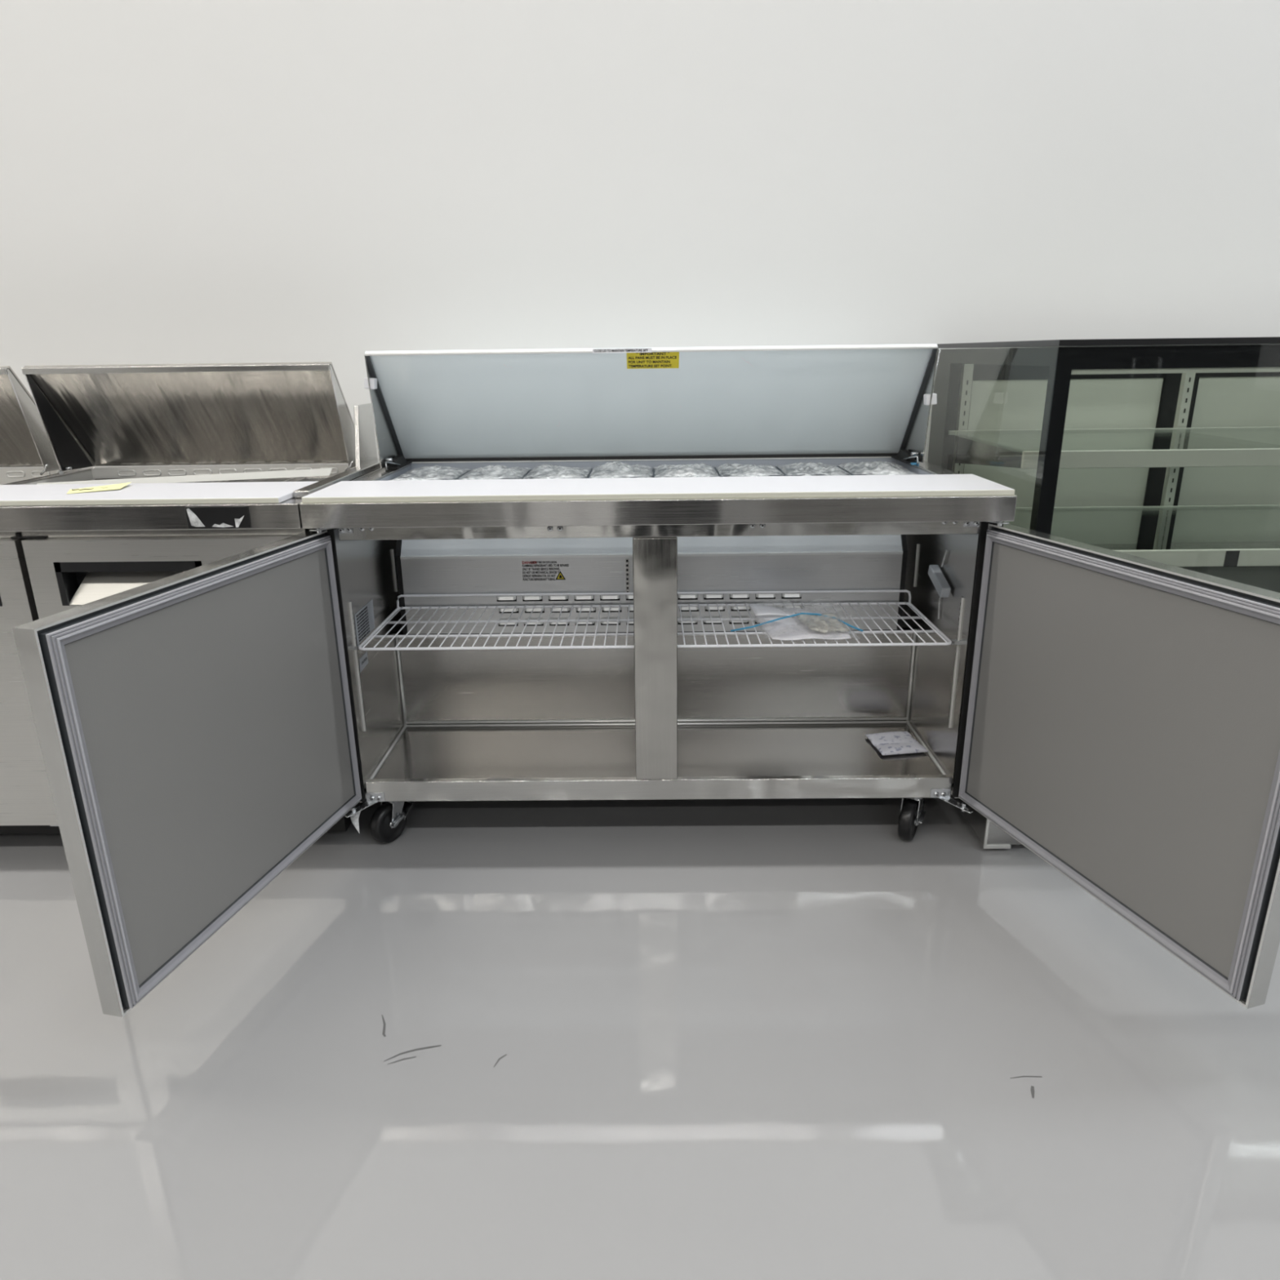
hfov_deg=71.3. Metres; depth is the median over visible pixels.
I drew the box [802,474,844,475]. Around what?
pan
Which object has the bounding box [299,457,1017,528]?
countertop
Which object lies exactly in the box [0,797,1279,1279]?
floor
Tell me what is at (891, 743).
sachet
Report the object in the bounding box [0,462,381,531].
countertop
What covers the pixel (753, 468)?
pan
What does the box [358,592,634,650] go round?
wire shelf
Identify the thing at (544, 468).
pan
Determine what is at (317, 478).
pan
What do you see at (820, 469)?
pan
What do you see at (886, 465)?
pan
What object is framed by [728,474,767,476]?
pan
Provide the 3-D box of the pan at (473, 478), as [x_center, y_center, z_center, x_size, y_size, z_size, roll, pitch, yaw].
[-0.406,-0.360,2.296,0.174,0.101,0.226,-1,18,1]
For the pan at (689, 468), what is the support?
in the prep table at (1116, 715)
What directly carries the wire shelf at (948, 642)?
in the prep table at (1116, 715)
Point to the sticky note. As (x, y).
(113, 486)
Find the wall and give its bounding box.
[0,0,1279,461]
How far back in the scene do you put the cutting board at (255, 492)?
1.98 m
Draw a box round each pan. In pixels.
[84,477,138,480]
[175,480,217,483]
[215,477,296,482]
[288,475,332,481]
[389,477,454,480]
[394,465,470,479]
[456,477,502,479]
[458,465,531,478]
[523,463,591,478]
[523,476,582,479]
[589,461,653,477]
[591,475,649,478]
[653,462,718,476]
[657,474,718,477]
[714,463,783,475]
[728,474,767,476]
[776,462,848,475]
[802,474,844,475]
[836,461,914,474]
[866,471,918,475]
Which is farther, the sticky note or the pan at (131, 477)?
the pan at (131, 477)
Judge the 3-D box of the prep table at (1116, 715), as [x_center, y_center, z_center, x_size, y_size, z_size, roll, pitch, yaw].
[0.066,-0.052,2.050,1.932,1.185,1.518,-1,18,1]
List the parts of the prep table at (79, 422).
lid, cabinet door, recessed handle, cabinet door, plastic strip, lid, trim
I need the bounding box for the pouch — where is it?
[730,604,862,640]
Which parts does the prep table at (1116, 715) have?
cabinet door, panel, cove trim, cove trim, brake lever, lid, hinge rail, cove trim, cove trim, rail, rail, cove trim, brake lever, cove trim, lid cord, cabinet door, panel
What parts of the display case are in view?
shelf post, sliding door, door glass, panel, rail, rail, rail, shelf post, light rail, rail, sliding door, door glass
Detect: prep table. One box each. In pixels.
[0,361,381,834]
[12,343,1279,1017]
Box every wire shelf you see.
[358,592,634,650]
[677,589,951,648]
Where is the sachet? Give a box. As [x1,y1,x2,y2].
[865,731,928,755]
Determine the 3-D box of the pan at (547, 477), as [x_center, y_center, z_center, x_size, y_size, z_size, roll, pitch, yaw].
[-0.229,-0.364,2.294,0.174,0.106,0.226,-1,18,1]
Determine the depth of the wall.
2.54 m
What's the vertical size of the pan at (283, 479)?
0.085 m
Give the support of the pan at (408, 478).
in the prep table at (1116, 715)
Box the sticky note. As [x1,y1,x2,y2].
[66,482,130,493]
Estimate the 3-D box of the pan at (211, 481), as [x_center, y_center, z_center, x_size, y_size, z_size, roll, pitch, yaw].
[-1.289,-0.402,2.515,0.200,0.085,0.208,-1,18,1]
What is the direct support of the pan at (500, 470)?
in the prep table at (1116, 715)
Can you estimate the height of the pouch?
0.034 m
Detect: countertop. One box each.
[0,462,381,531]
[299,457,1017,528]
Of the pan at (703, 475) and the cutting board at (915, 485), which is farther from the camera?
the pan at (703, 475)
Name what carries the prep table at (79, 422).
on the floor
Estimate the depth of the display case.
2.59 m
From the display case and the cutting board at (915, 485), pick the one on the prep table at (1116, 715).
the cutting board at (915, 485)
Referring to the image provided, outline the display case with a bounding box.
[927,337,1279,848]
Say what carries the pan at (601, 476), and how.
in the prep table at (1116, 715)
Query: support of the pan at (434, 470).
in the prep table at (1116, 715)
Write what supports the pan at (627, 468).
in the prep table at (1116, 715)
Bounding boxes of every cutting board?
[0,481,317,506]
[302,474,1014,502]
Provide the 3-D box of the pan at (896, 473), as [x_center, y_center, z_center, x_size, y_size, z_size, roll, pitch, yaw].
[0.656,-0.372,2.284,0.174,0.106,0.226,-1,18,1]

